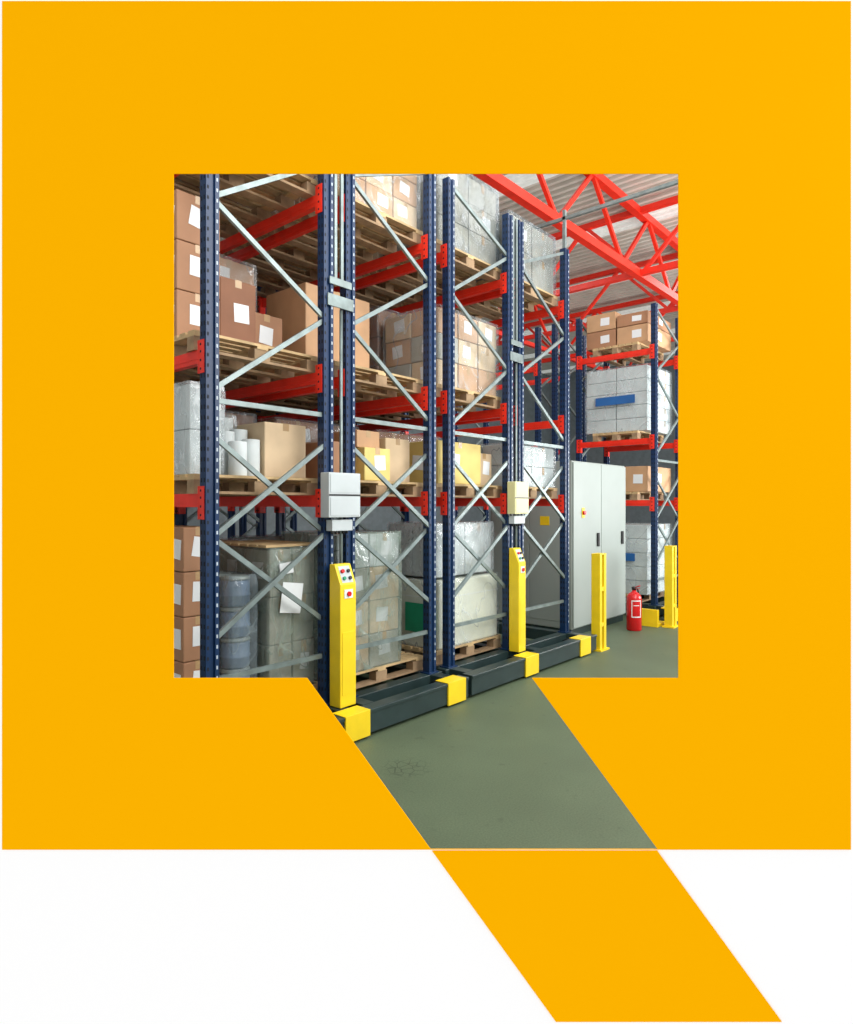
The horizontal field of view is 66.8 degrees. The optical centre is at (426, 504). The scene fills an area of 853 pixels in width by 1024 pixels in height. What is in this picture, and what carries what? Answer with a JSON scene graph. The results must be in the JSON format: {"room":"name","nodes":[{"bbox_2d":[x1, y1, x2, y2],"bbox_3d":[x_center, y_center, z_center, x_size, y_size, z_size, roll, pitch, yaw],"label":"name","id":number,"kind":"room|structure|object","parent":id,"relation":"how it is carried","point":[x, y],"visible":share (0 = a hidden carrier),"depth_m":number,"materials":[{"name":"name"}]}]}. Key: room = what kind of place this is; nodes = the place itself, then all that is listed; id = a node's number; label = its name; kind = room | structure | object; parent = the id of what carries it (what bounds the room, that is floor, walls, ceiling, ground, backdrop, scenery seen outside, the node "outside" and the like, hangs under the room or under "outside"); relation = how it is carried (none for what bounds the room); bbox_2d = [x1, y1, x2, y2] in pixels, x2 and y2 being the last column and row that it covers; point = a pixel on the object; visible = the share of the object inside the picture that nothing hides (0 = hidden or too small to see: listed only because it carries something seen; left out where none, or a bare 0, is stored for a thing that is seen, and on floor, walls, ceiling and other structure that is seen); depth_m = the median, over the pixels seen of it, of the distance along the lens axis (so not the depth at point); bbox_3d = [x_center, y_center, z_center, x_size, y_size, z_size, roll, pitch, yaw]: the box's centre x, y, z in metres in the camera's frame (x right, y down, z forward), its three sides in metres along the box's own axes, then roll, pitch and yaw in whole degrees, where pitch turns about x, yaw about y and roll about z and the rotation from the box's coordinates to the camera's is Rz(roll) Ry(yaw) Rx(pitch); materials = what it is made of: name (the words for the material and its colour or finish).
{"room":"warehouse","nodes":[
{"label":"warehouse","id":0,"kind":"room"},
{"bbox_2d":[187,360,549,539],"bbox_3d":[-4.854,-2.160,17.448,0.200,8.000,32.000,0,0,41],"label":"wall","id":1,"kind":"structure","parent":0,"point":[379,518],"depth_m":22.45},
{"bbox_2d":[0,0,852,1023],"bbox_3d":[-0.005,-0.430,2.296,7.964,4.554,0.005,0,0,0],"label":"wall","id":2,"kind":"structure","parent":0,"point":[87,936],"depth_m":2.29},
{"bbox_2d":[2,1,850,849],"bbox_3d":[0.000,-0.282,2.292,3.005,3.004,0.004,0,0,0],"label":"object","id":3,"kind":"object","parent":2,"relation":"attached to","point":[748,103],"visible":1,"depth_m":2.29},
{"bbox_2d":[432,850,781,1021],"bbox_3d":[0.639,1.527,2.292,1.239,0.605,0.004,0,0,0],"label":"sign stripe","id":4,"kind":"object","parent":2,"relation":"attached to","point":[596,935],"visible":1,"depth_m":2.29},
{"bbox_2d":[354,571,677,848],"bbox_3d":[4.000,1.890,18.150,52.000,0.100,31.700,0,0,0],"label":"floor","id":5,"kind":"structure","parent":0,"point":[498,767],"depth_m":4.54,"materials":[{"name":"green concrete"}]},
{"bbox_2d":[174,174,468,741],"bbox_3d":[-2.729,-0.710,7.103,6.068,5.100,2.583,0,0,41],"label":"rack","id":6,"kind":"object","parent":5,"relation":"on","point":[410,695],"visible":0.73,"depth_m":5.37,"materials":[{"name":"metal"}]},
{"bbox_2d":[174,366,255,390],"bbox_3d":[-2.207,-1.160,5.788,0.800,0.140,1.140,0,0,41],"label":"pallet","id":7,"kind":"object","parent":6,"relation":"on","point":[181,378],"visible":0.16,"depth_m":5.82,"materials":[{"name":"brown wood"}]},
{"bbox_2d":[174,178,256,238],"bbox_3d":[-2.207,-2.620,5.788,0.800,0.140,1.140,0,0,41],"label":"pallet","id":8,"kind":"object","parent":6,"relation":"on","point":[227,229],"visible":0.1,"depth_m":5.87,"materials":[{"name":"brown wood"}]},
{"bbox_2d":[219,483,247,496],"bbox_3d":[-2.207,-0.150,5.788,0.800,0.140,1.140,0,0,41],"label":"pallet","id":9,"kind":"object","parent":6,"relation":"on","point":[245,484],"visible":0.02,"depth_m":5.94,"materials":[{"name":"brown wood"}]},
{"bbox_2d":[221,411,253,425],"bbox_3d":[-2.207,-0.528,5.788,0.808,0.612,1.108,0,0,41],"label":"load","id":10,"kind":"object","parent":9,"relation":"on","point":[238,419],"visible":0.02,"depth_m":5.82,"materials":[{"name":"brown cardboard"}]},
{"bbox_2d":[174,330,317,384],"bbox_3d":[-1.557,-1.160,5.225,0.800,0.140,1.140,0,0,41],"label":"pallet","id":11,"kind":"object","parent":6,"relation":"on","point":[234,354],"visible":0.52,"depth_m":5.15,"materials":[{"name":"brown wood"}]},
{"bbox_2d":[174,289,219,335],"bbox_3d":[-1.900,-1.414,5.057,0.463,0.366,0.363,0,0,41],"label":"carton","id":12,"kind":"object","parent":11,"relation":"on","point":[186,304],"visible":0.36,"depth_m":4.83,"materials":[{"name":"brown cardboard"}]},
{"bbox_2d":[174,239,219,298],"bbox_3d":[-1.900,-1.784,5.057,0.463,0.366,0.363,0,0,41],"label":"carton","id":13,"kind":"object","parent":12,"relation":"on","point":[186,255],"visible":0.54,"depth_m":4.84,"materials":[{"name":"brown cardboard"}]},
{"bbox_2d":[174,189,219,251],"bbox_3d":[-1.900,-2.154,5.057,0.463,0.366,0.363,0,0,41],"label":"carton","id":14,"kind":"object","parent":13,"relation":"on","point":[186,205],"visible":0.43,"depth_m":4.84,"materials":[{"name":"brown cardboard"}]},
{"bbox_2d":[219,276,255,342],"bbox_3d":[-1.673,-1.522,5.356,0.413,0.582,0.333,0,0,41],"label":"carton","id":15,"kind":"object","parent":11,"relation":"on","point":[237,299],"visible":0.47,"depth_m":5.22,"materials":[{"name":"cardboard"}]},
{"bbox_2d":[220,257,253,285],"bbox_3d":[-2.207,-1.713,5.788,0.804,0.962,1.104,0,0,41],"label":"load","id":16,"kind":"object","parent":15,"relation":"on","point":[230,269],"visible":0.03,"depth_m":5.80,"materials":[{"name":"beige cardboard"}]},
{"bbox_2d":[256,312,281,346],"bbox_3d":[-1.484,-1.432,5.650,0.313,0.402,0.323,0,0,41],"label":"carton","id":17,"kind":"object","parent":11,"relation":"on","point":[268,328],"visible":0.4,"depth_m":5.56,"materials":[{"name":"brown cardboard"}]},
{"bbox_2d":[174,174,317,222],"bbox_3d":[-1.557,-2.620,5.225,0.800,0.140,1.140,0,0,41],"label":"pallet","id":18,"kind":"object","parent":6,"relation":"on","point":[280,195],"visible":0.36,"depth_m":5.37,"materials":[{"name":"brown wood"}]},
{"bbox_2d":[174,474,317,495],"bbox_3d":[-1.557,-0.150,5.225,0.800,0.140,1.140,0,0,41],"label":"pallet","id":19,"kind":"object","parent":6,"relation":"on","point":[233,485],"visible":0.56,"depth_m":5.02,"materials":[{"name":"brown wood"}]},
{"bbox_2d":[174,383,223,474],"bbox_3d":[-1.861,-0.558,4.966,0.687,0.672,0.317,0,0,41],"label":"load","id":20,"kind":"object","parent":19,"relation":"on","point":[186,397],"visible":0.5,"depth_m":4.71,"materials":[{"name":"white plastic"}]},
{"bbox_2d":[219,431,234,474],"bbox_3d":[-1.569,-0.398,5.043,0.140,0.353,0.140,0,0,41],"label":"roll","id":21,"kind":"object","parent":19,"relation":"on","point":[226,436],"visible":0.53,"depth_m":4.98,"materials":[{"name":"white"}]},
{"bbox_2d":[228,441,246,475],"bbox_3d":[-1.441,-0.352,4.932,0.140,0.263,0.140,0,0,41],"label":"roll","id":22,"kind":"object","parent":19,"relation":"on","point":[234,467],"visible":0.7,"depth_m":4.87,"materials":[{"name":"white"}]},
{"bbox_2d":[241,439,259,475],"bbox_3d":[-1.380,-0.367,5.078,0.140,0.293,0.140,0,0,41],"label":"roll","id":23,"kind":"object","parent":19,"relation":"on","point":[253,445],"visible":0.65,"depth_m":5.02,"materials":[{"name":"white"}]},
{"bbox_2d":[233,422,305,477],"bbox_3d":[-1.395,-0.442,5.488,0.661,0.442,0.410,0,0,41],"label":"carton","id":24,"kind":"object","parent":19,"relation":"on","point":[282,446],"visible":0.52,"depth_m":5.24,"materials":[{"name":"cardboard"}]},
{"bbox_2d":[221,390,307,416],"bbox_3d":[-2.010,-1.160,7.328,0.800,0.140,1.140,0,0,41],"label":"pallet","id":25,"kind":"object","parent":6,"relation":"on","point":[265,413],"visible":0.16,"depth_m":7.55,"materials":[{"name":"brown wood"}]},
{"bbox_2d":[220,252,309,297],"bbox_3d":[-2.010,-2.620,7.328,0.800,0.140,1.140,0,0,41],"label":"pallet","id":26,"kind":"object","parent":6,"relation":"on","point":[270,280],"visible":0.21,"depth_m":7.45,"materials":[{"name":"brown wood"}]},
{"bbox_2d":[227,228,360,281],"bbox_3d":[-1.361,-2.620,6.764,0.800,0.140,1.140,0,0,41],"label":"pallet","id":27,"kind":"object","parent":6,"relation":"on","point":[298,253],"visible":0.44,"depth_m":6.77,"materials":[{"name":"brown wood"}]},
{"bbox_2d":[238,378,358,409],"bbox_3d":[-1.361,-1.160,6.764,0.800,0.140,1.140,0,0,41],"label":"pallet","id":28,"kind":"object","parent":6,"relation":"on","point":[311,403],"visible":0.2,"depth_m":6.95,"materials":[{"name":"brown wood"}]},
{"bbox_2d":[311,681,317,691],"bbox_3d":[-1.557,1.550,5.225,0.800,0.140,1.140,0,0,41],"label":"pallet","id":29,"kind":"object","parent":6,"relation":"on","point":[315,683],"visible":0.02,"depth_m":5.37,"materials":[{"name":"brown wood"}]},
{"bbox_2d":[174,660,199,677],"bbox_3d":[-1.898,1.316,4.982,0.563,0.326,0.253,0,0,41],"label":"carton","id":30,"kind":"object","parent":29,"relation":"on","point":[191,669],"visible":0.16,"depth_m":4.75,"materials":[{"name":"brown cardboard"}]},
{"bbox_2d":[174,615,199,661],"bbox_3d":[-1.898,0.986,4.982,0.563,0.326,0.253,0,0,41],"label":"carton","id":31,"kind":"object","parent":30,"relation":"on","point":[186,629],"visible":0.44,"depth_m":4.75,"materials":[{"name":"brown cardboard"}]},
{"bbox_2d":[174,571,199,616],"bbox_3d":[-1.898,0.656,4.982,0.563,0.326,0.253,0,0,41],"label":"carton","id":32,"kind":"object","parent":31,"relation":"on","point":[186,584],"visible":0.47,"depth_m":4.75,"materials":[{"name":"brown cardboard"}]},
{"bbox_2d":[174,525,199,571],"bbox_3d":[-1.898,0.326,4.982,0.563,0.326,0.253,0,0,41],"label":"carton","id":33,"kind":"object","parent":32,"relation":"on","point":[186,538],"visible":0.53,"depth_m":4.75,"materials":[{"name":"brown cardboard"}]},
{"bbox_2d":[219,571,257,677],"bbox_3d":[-1.581,1.006,5.094,0.535,0.945,0.260,0,0,41],"label":"load","id":34,"kind":"object","parent":29,"relation":"on","point":[234,589],"visible":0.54,"depth_m":4.92,"materials":[{"name":"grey plastic"}]},
{"bbox_2d":[219,540,317,682],"bbox_3d":[-1.355,0.896,5.447,0.820,1.164,0.506,0,0,41],"label":"load","id":35,"kind":"object","parent":29,"relation":"on","point":[285,630],"visible":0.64,"depth_m":5.18,"materials":[{"name":"grey plastic"}]},
{"bbox_2d":[333,174,336,277],"bbox_3d":[-0.752,-2.560,5.328,0.020,1.400,0.028,0,0,41],"label":"cable tray","id":36,"kind":"object","parent":6,"relation":"on","point":[334,175],"depth_m":5.32,"materials":[{"name":"metal"}]},
{"bbox_2d":[321,472,360,533],"bbox_3d":[-0.697,-0.013,5.271,0.109,0.495,0.340,0,0,41],"label":"control box","id":37,"kind":"object","parent":6,"relation":"attached to","point":[340,492],"visible":1,"depth_m":5.21,"materials":[{"name":"white paint"}]},
{"bbox_2d":[339,174,343,279],"bbox_3d":[-0.707,-2.560,5.381,0.020,1.400,0.028,0,0,41],"label":"cable tray","id":38,"kind":"object","parent":6,"relation":"on","point":[341,176],"depth_m":5.38,"materials":[{"name":"metal"}]},
{"bbox_2d":[330,563,355,708],"bbox_3d":[-0.669,1.046,5.227,0.150,1.140,0.170,0,0,41],"label":"pillar","id":39,"kind":"structure","parent":6,"relation":"on","point":[342,581],"depth_m":5.18,"materials":[{"name":"yellow metal"}]},
{"bbox_2d":[278,190,422,263],"bbox_3d":[-0.711,-2.620,6.200,0.800,0.140,1.140,0,0,41],"label":"pallet","id":40,"kind":"object","parent":6,"relation":"on","point":[371,237],"visible":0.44,"depth_m":6.26,"materials":[{"name":"brown wood"}]},
{"bbox_2d":[294,174,416,231],"bbox_3d":[-0.711,-3.148,6.200,0.805,0.912,1.105,0,0,41],"label":"load","id":41,"kind":"object","parent":40,"relation":"on","point":[394,196],"visible":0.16,"depth_m":6.11,"materials":[{"name":"beige cardboard"}]},
{"bbox_2d":[278,361,422,401],"bbox_3d":[-0.711,-1.160,6.200,0.800,0.140,1.140,0,0,41],"label":"pallet","id":42,"kind":"object","parent":6,"relation":"on","point":[368,381],"visible":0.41,"depth_m":6.19,"materials":[{"name":"brown wood"}]},
{"bbox_2d":[266,282,368,373],"bbox_3d":[-1.053,-1.622,6.325,0.601,0.782,0.800,0,0,41],"label":"carton","id":43,"kind":"object","parent":42,"relation":"on","point":[287,305],"visible":0.39,"depth_m":6.00,"materials":[{"name":"beige cardboard"}]},
{"bbox_2d":[294,480,422,496],"bbox_3d":[-0.711,-0.150,6.200,0.800,0.140,1.140,0,0,41],"label":"pallet","id":44,"kind":"object","parent":6,"relation":"on","point":[368,488],"visible":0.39,"depth_m":6.16,"materials":[{"name":"brown wood"}]},
{"bbox_2d":[306,441,338,477],"bbox_3d":[-0.957,-0.392,5.931,0.541,0.342,0.270,0,0,41],"label":"carton","id":45,"kind":"object","parent":44,"relation":"on","point":[312,465],"visible":0.12,"depth_m":5.78,"materials":[{"name":"brown cardboard"}]},
{"bbox_2d":[355,447,389,480],"bbox_3d":[-0.696,-0.372,6.139,0.663,0.302,0.333,0,0,41],"label":"carton","id":46,"kind":"object","parent":44,"relation":"on","point":[379,458],"visible":0.48,"depth_m":5.88,"materials":[{"name":"yellow cardboard"}]},
{"bbox_2d":[333,430,378,447],"bbox_3d":[-0.714,-0.603,6.104,0.481,0.158,0.290,0,0,41],"label":"carton","id":47,"kind":"object","parent":46,"relation":"on","point":[363,438],"visible":0.48,"depth_m":5.95,"materials":[{"name":"beige cardboard"}]},
{"bbox_2d":[379,438,408,481],"bbox_3d":[-0.507,-0.432,6.473,0.611,0.422,0.340,0,0,41],"label":"carton","id":48,"kind":"object","parent":44,"relation":"on","point":[399,448],"visible":0.36,"depth_m":6.27,"materials":[{"name":"cardboard"}]},
{"bbox_2d":[314,651,422,688],"bbox_3d":[-0.711,1.550,6.200,0.800,0.140,1.140,0,0,41],"label":"pallet","id":49,"kind":"object","parent":6,"relation":"on","point":[414,663],"visible":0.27,"depth_m":6.06,"materials":[{"name":"brown wood"}]},
{"bbox_2d":[285,529,401,672],"bbox_3d":[-0.799,0.862,6.098,0.804,1.232,0.834,0,0,41],"label":"load","id":50,"kind":"object","parent":49,"relation":"on","point":[377,618],"visible":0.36,"depth_m":5.92,"materials":[{"name":"plastic"}]},
{"bbox_3d":[-1.361,-0.150,6.764,0.800,0.140,1.140,0,0,41],"label":"pallet","id":51,"kind":"object","parent":6,"relation":"on","visible":0},
{"bbox_2d":[254,419,356,442],"bbox_3d":[-1.361,-0.528,6.764,0.806,0.612,1.106,0,0,41],"label":"load","id":52,"kind":"object","parent":51,"relation":"on","point":[311,428],"visible":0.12,"depth_m":6.42,"materials":[{"name":"brown cardboard"}]},
{"bbox_3d":[-1.361,1.550,6.764,0.800,0.140,1.140,0,0,41],"label":"pallet","id":53,"kind":"object","parent":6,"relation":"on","visible":0},
{"bbox_2d":[233,534,284,540],"bbox_3d":[-1.361,0.897,6.764,0.806,1.162,1.106,0,0,41],"label":"load","id":54,"kind":"object","parent":53,"relation":"on","point":[282,537],"visible":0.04,"depth_m":6.50,"materials":[{"name":"grey cardboard"}]},
{"bbox_2d":[174,176,596,694],"bbox_3d":[-1.000,-0.710,9.097,6.068,5.100,2.589,0,0,41],"label":"rack","id":55,"kind":"object","parent":5,"relation":"on","point":[489,669],"visible":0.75,"depth_m":7.27,"materials":[{"name":"blue metal"}]},
{"bbox_2d":[333,269,441,308],"bbox_3d":[-0.475,-2.620,7.785,0.800,0.140,1.140,0,0,41],"label":"pallet","id":56,"kind":"object","parent":55,"relation":"on","point":[392,289],"visible":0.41,"depth_m":7.91,"materials":[{"name":"brown wood"}]},
{"bbox_2d":[397,488,403,493],"bbox_3d":[-0.475,-0.150,7.785,0.800,0.140,1.140,0,0,41],"label":"pallet","id":57,"kind":"object","parent":55,"relation":"on","point":[399,490],"visible":0.05,"depth_m":7.58,"materials":[{"name":"brown wood"}]},
{"bbox_2d":[376,431,437,441],"bbox_3d":[-0.475,-0.528,7.785,0.806,0.612,1.106,0,0,41],"label":"load","id":58,"kind":"object","parent":57,"relation":"on","point":[411,438],"visible":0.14,"depth_m":7.45,"materials":[{"name":"brown cardboard"}]},
{"bbox_2d":[365,396,440,420],"bbox_3d":[-0.475,-1.160,7.785,0.800,0.140,1.140,0,0,41],"label":"pallet","id":59,"kind":"object","parent":55,"relation":"on","point":[411,414],"visible":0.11,"depth_m":8.07,"materials":[{"name":"brown wood"}]},
{"bbox_2d":[369,309,399,392],"bbox_3d":[-0.475,-1.713,7.785,0.806,0.962,1.106,0,0,41],"label":"load","id":60,"kind":"object","parent":59,"relation":"on","point":[377,323],"visible":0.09,"depth_m":7.20,"materials":[{"name":"brown cardboard"}]},
{"bbox_2d":[381,238,500,294],"bbox_3d":[0.174,-2.620,7.221,0.800,0.140,1.140,0,0,41],"label":"pallet","id":61,"kind":"object","parent":55,"relation":"on","point":[465,267],"visible":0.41,"depth_m":7.24,"materials":[{"name":"brown wood"}]},
{"bbox_2d":[397,174,498,264],"bbox_3d":[0.174,-3.128,7.221,0.807,0.872,1.107,0,0,41],"label":"load","id":62,"kind":"object","parent":61,"relation":"on","point":[470,238],"visible":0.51,"depth_m":7.00,"materials":[{"name":"white plastic"}]},
{"bbox_2d":[381,383,500,414],"bbox_3d":[0.174,-1.160,7.221,0.800,0.140,1.140,0,0,41],"label":"pallet","id":63,"kind":"object","parent":55,"relation":"on","point":[463,397],"visible":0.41,"depth_m":7.15,"materials":[{"name":"brown wood"}]},
{"bbox_2d":[386,307,495,395],"bbox_3d":[0.174,-1.638,7.221,0.801,0.812,1.101,0,0,41],"label":"load","id":64,"kind":"object","parent":63,"relation":"on","point":[475,364],"visible":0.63,"depth_m":6.93,"materials":[{"name":"cardboard"}]},
{"bbox_2d":[397,483,500,497],"bbox_3d":[0.174,-0.150,7.221,0.800,0.140,1.140,0,0,41],"label":"pallet","id":65,"kind":"object","parent":55,"relation":"on","point":[466,490],"visible":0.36,"depth_m":6.96,"materials":[{"name":"brown wood"}]},
{"bbox_2d":[409,440,480,484],"bbox_3d":[0.070,-0.442,7.098,0.763,0.442,0.743,0,0,41],"label":"carton","id":66,"kind":"object","parent":65,"relation":"on","point":[468,456],"visible":0.45,"depth_m":6.83,"materials":[{"name":"yellow cardboard"}]},
{"bbox_2d":[480,453,490,484],"bbox_3d":[0.397,-0.402,7.536,0.683,0.362,0.293,0,0,41],"label":"carton","id":67,"kind":"object","parent":65,"relation":"on","point":[485,458],"visible":0.3,"depth_m":7.33,"materials":[{"name":"cardboard"}]},
{"bbox_2d":[398,634,500,665],"bbox_3d":[0.174,1.550,7.221,0.800,0.140,1.140,0,0,41],"label":"pallet","id":68,"kind":"object","parent":55,"relation":"on","point":[467,649],"visible":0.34,"depth_m":6.94,"materials":[{"name":"brown wood"}]},
{"bbox_2d":[396,572,496,649],"bbox_3d":[0.170,1.123,7.216,0.800,0.711,1.114,0,0,41],"label":"load","id":69,"kind":"object","parent":68,"relation":"on","point":[477,598],"visible":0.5,"depth_m":6.89,"materials":[{"name":"plastic"}]},
{"bbox_2d":[389,521,493,577],"bbox_3d":[0.167,0.467,7.228,0.725,0.562,1.045,0,0,41],"label":"load","id":70,"kind":"object","parent":69,"relation":"on","point":[477,536],"visible":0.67,"depth_m":6.94,"materials":[{"name":"white plastic"}]},
{"bbox_2d":[403,297,501,321],"bbox_3d":[0.368,-2.620,8.756,0.800,0.140,1.140,0,0,41],"label":"pallet","id":71,"kind":"object","parent":55,"relation":"on","point":[476,314],"visible":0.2,"depth_m":8.75,"materials":[{"name":"brown wood"}]},
{"bbox_2d":[455,280,557,317],"bbox_3d":[1.017,-2.620,8.193,0.800,0.140,1.140,0,0,41],"label":"pallet","id":72,"kind":"object","parent":55,"relation":"on","point":[531,299],"visible":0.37,"depth_m":8.29,"materials":[{"name":"brown wood"}]},
{"bbox_2d":[476,211,555,295],"bbox_3d":[1.017,-3.068,8.193,0.804,0.752,1.104,0,0,41],"label":"load","id":73,"kind":"object","parent":72,"relation":"on","point":[536,244],"visible":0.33,"depth_m":8.03,"materials":[{"name":"white plastic"}]},
{"bbox_2d":[455,486,557,498],"bbox_3d":[1.017,-0.150,8.193,0.800,0.140,1.140,0,0,41],"label":"pallet","id":74,"kind":"object","parent":55,"relation":"on","point":[551,492],"visible":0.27,"depth_m":8.00,"materials":[{"name":"brown wood"}]},
{"bbox_2d":[481,444,552,487],"bbox_3d":[1.017,-0.478,8.193,0.804,0.512,1.104,0,0,41],"label":"load","id":75,"kind":"object","parent":74,"relation":"on","point":[538,461],"visible":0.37,"depth_m":7.97,"materials":[{"name":"white plastic"}]},
{"bbox_2d":[515,218,517,340],"bbox_3d":[1.024,-2.560,7.376,0.020,1.400,0.028,0,0,41],"label":"cable tray","id":76,"kind":"object","parent":55,"relation":"on","point":[516,220],"depth_m":7.37,"materials":[{"name":"metal"}]},
{"bbox_2d":[509,547,525,652],"bbox_3d":[1.015,1.046,7.168,0.150,1.140,0.140,0,0,41],"label":"pillar","id":77,"kind":"structure","parent":55,"relation":"on","point":[517,564],"depth_m":7.12,"materials":[{"name":"yellow metal"}]},
{"bbox_2d":[507,481,528,525],"bbox_3d":[1.030,-0.013,7.261,0.109,0.495,0.280,0,0,41],"label":"control box","id":78,"kind":"object","parent":55,"relation":"attached to","point":[517,492],"visible":1,"depth_m":7.19,"materials":[{"name":"beige paint"}]},
{"bbox_2d":[533,179,677,247],"bbox_3d":[1.745,-3.510,8.269,4.200,0.499,0.040,0,0,41],"label":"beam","id":79,"kind":"structure","parent":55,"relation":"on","point":[565,217],"depth_m":7.99,"materials":[{"name":"metal"}]},
{"bbox_2d":[491,461,625,632],"bbox_3d":[2.088,0.610,10.083,1.440,2.460,1.750,0,0,41],"label":"tall cabinet","id":80,"kind":"object","parent":5,"relation":"on","point":[597,492],"visible":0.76,"depth_m":9.37,"materials":[{"name":"metal"}]},
{"bbox_2d":[455,303,677,627],"bbox_3d":[2.425,-0.710,11.929,4.630,5.100,2.000,0,0,41],"label":"rack","id":81,"kind":"object","parent":5,"relation":"on","point":[651,612],"visible":0.29,"depth_m":11.26,"materials":[{"name":"red metal"}]},
{"bbox_2d":[593,341,663,366],"bbox_3d":[3.541,-2.620,11.331,0.800,0.140,1.140,0,0,41],"label":"pallet","id":82,"kind":"object","parent":81,"relation":"on","point":[637,345],"visible":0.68,"depth_m":11.15,"materials":[{"name":"brown wood"}]},
{"bbox_2d":[587,329,616,355],"bbox_3d":[3.334,-2.837,11.509,0.533,0.292,1.043,0,0,41],"label":"carton","id":83,"kind":"object","parent":82,"relation":"on","point":[607,338],"visible":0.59,"depth_m":11.11,"materials":[{"name":"brown cardboard"}]},
{"bbox_2d":[587,311,620,333],"bbox_3d":[3.334,-3.137,11.509,0.533,0.292,1.043,0,0,41],"label":"carton","id":84,"kind":"object","parent":83,"relation":"on","point":[606,321],"visible":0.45,"depth_m":11.10,"materials":[{"name":"beige cardboard"}]},
{"bbox_2d":[617,323,670,352],"bbox_3d":[3.757,-2.837,11.142,0.533,0.292,1.043,0,0,41],"label":"carton","id":85,"kind":"object","parent":82,"relation":"on","point":[641,333],"visible":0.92,"depth_m":10.80,"materials":[{"name":"beige cardboard"}]},
{"bbox_2d":[617,310,670,334],"bbox_3d":[3.757,-3.092,11.142,0.533,0.202,1.043,0,0,41],"label":"carton","id":86,"kind":"object","parent":85,"relation":"on","point":[641,317],"visible":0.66,"depth_m":10.78,"materials":[{"name":"brown cardboard"}]},
{"bbox_2d":[593,430,663,444],"bbox_3d":[3.541,-1.160,11.331,0.800,0.140,1.140,0,0,41],"label":"pallet","id":87,"kind":"object","parent":81,"relation":"on","point":[636,434],"visible":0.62,"depth_m":11.06,"materials":[{"name":"brown wood"}]},
{"bbox_2d":[587,364,669,436],"bbox_3d":[3.534,-1.778,11.322,1.143,1.092,1.106,0,0,41],"label":"load","id":88,"kind":"object","parent":87,"relation":"on","point":[618,400],"visible":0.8,"depth_m":10.97,"materials":[{"name":"white plastic"}]},
{"bbox_2d":[626,492,663,500],"bbox_3d":[3.541,-0.150,11.331,0.800,0.140,1.140,0,0,41],"label":"pallet","id":89,"kind":"object","parent":81,"relation":"on","point":[629,495],"visible":0.47,"depth_m":11.05,"materials":[{"name":"brown wood"}]},
{"bbox_2d":[625,466,670,492],"bbox_3d":[3.779,-0.432,11.123,0.473,0.422,1.043,0,0,41],"label":"carton","id":90,"kind":"object","parent":89,"relation":"on","point":[638,478],"visible":0.69,"depth_m":10.73,"materials":[{"name":"beige cardboard"}]},
{"bbox_2d":[626,591,663,601],"bbox_3d":[3.541,1.550,11.331,0.800,0.140,1.140,0,0,41],"label":"pallet","id":91,"kind":"object","parent":81,"relation":"on","point":[660,594],"visible":0.13,"depth_m":11.06,"materials":[{"name":"brown wood"}]},
{"bbox_2d":[626,523,669,594],"bbox_3d":[3.534,0.897,11.323,1.147,1.162,1.108,0,0,41],"label":"load","id":92,"kind":"object","parent":91,"relation":"on","point":[638,535],"visible":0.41,"depth_m":10.72,"materials":[{"name":"white plastic"}]},
{"bbox_2d":[591,553,609,651],"bbox_3d":[2.194,1.228,8.237,0.180,1.225,0.240,0,0,41],"label":"post","id":93,"kind":"object","parent":5,"relation":"on","point":[598,560],"visible":0.87,"depth_m":8.18,"materials":[{"name":"yellow metal"}]},
{"bbox_2d":[626,585,641,630],"bbox_3d":[3.053,1.505,9.513,0.216,0.671,0.229,0,0,5],"label":"fire extinguisher","id":94,"kind":"object","parent":5,"relation":"on","point":[633,600],"visible":1,"depth_m":9.43,"materials":[{"name":"red metal"}]},
{"bbox_2d":[662,545,677,628],"bbox_3d":[3.687,1.228,9.775,0.180,1.225,0.240,0,0,41],"label":"post","id":95,"kind":"object","parent":5,"relation":"on","point":[670,551],"visible":0.99,"depth_m":9.71,"materials":[{"name":"yellow metal"}]},
{"bbox_2d":[468,174,677,375],"bbox_3d":[0.036,-5.900,13.319,13.000,0.080,32.170,0,0,41],"label":"ceiling","id":96,"kind":"structure","parent":0,"point":[583,261],"depth_m":13.92,"materials":[{"name":"metal"}]},
{"bbox_2d":[496,304,632,370],"bbox_3d":[1.922,-5.060,16.866,0.110,1.310,22.000,0,0,41],"label":"roof truss","id":97,"kind":"object","parent":96,"relation":"attached to","point":[573,320],"visible":0.09,"depth_m":18.53,"materials":[{"name":"red metal"}]},
{"bbox_2d":[472,174,677,305],"bbox_3d":[5.314,-5.060,13.909,0.140,1.340,22.023,0,0,41],"label":"roof truss","id":98,"kind":"object","parent":96,"relation":"attached to","point":[499,182],"visible":0.2,"depth_m":11.30,"materials":[{"name":"red metal"}]},
{"bbox_2d":[496,291,677,370],"bbox_3d":[6.377,-5.060,17.635,15.523,1.310,0.110,0,0,41],"label":"roof truss","id":99,"kind":"object","parent":96,"relation":"attached to","point":[593,312],"visible":0.21,"depth_m":19.06,"materials":[{"name":"red metal"}]},
{"bbox_2d":[496,252,677,345],"bbox_3d":[4.599,-5.060,15.603,15.500,1.300,0.100,0,0,41],"label":"roof truss","id":100,"kind":"object","parent":96,"relation":"attached to","point":[615,271],"visible":0.27,"depth_m":15.80,"materials":[{"name":"red metal"}]},
{"bbox_2d":[498,195,677,308],"bbox_3d":[2.838,-5.060,13.556,15.523,1.310,0.110,0,0,41],"label":"roof truss","id":101,"kind":"object","parent":96,"relation":"attached to","point":[647,270],"visible":0.18,"depth_m":12.65,"materials":[{"name":"red metal"}]},
{"bbox_2d":[550,357,674,544],"bbox_3d":[13.572,-2.160,22.514,21.000,8.000,0.200,0,0,41],"label":"wall","id":102,"kind":"structure","parent":0,"point":[634,514],"depth_m":26.65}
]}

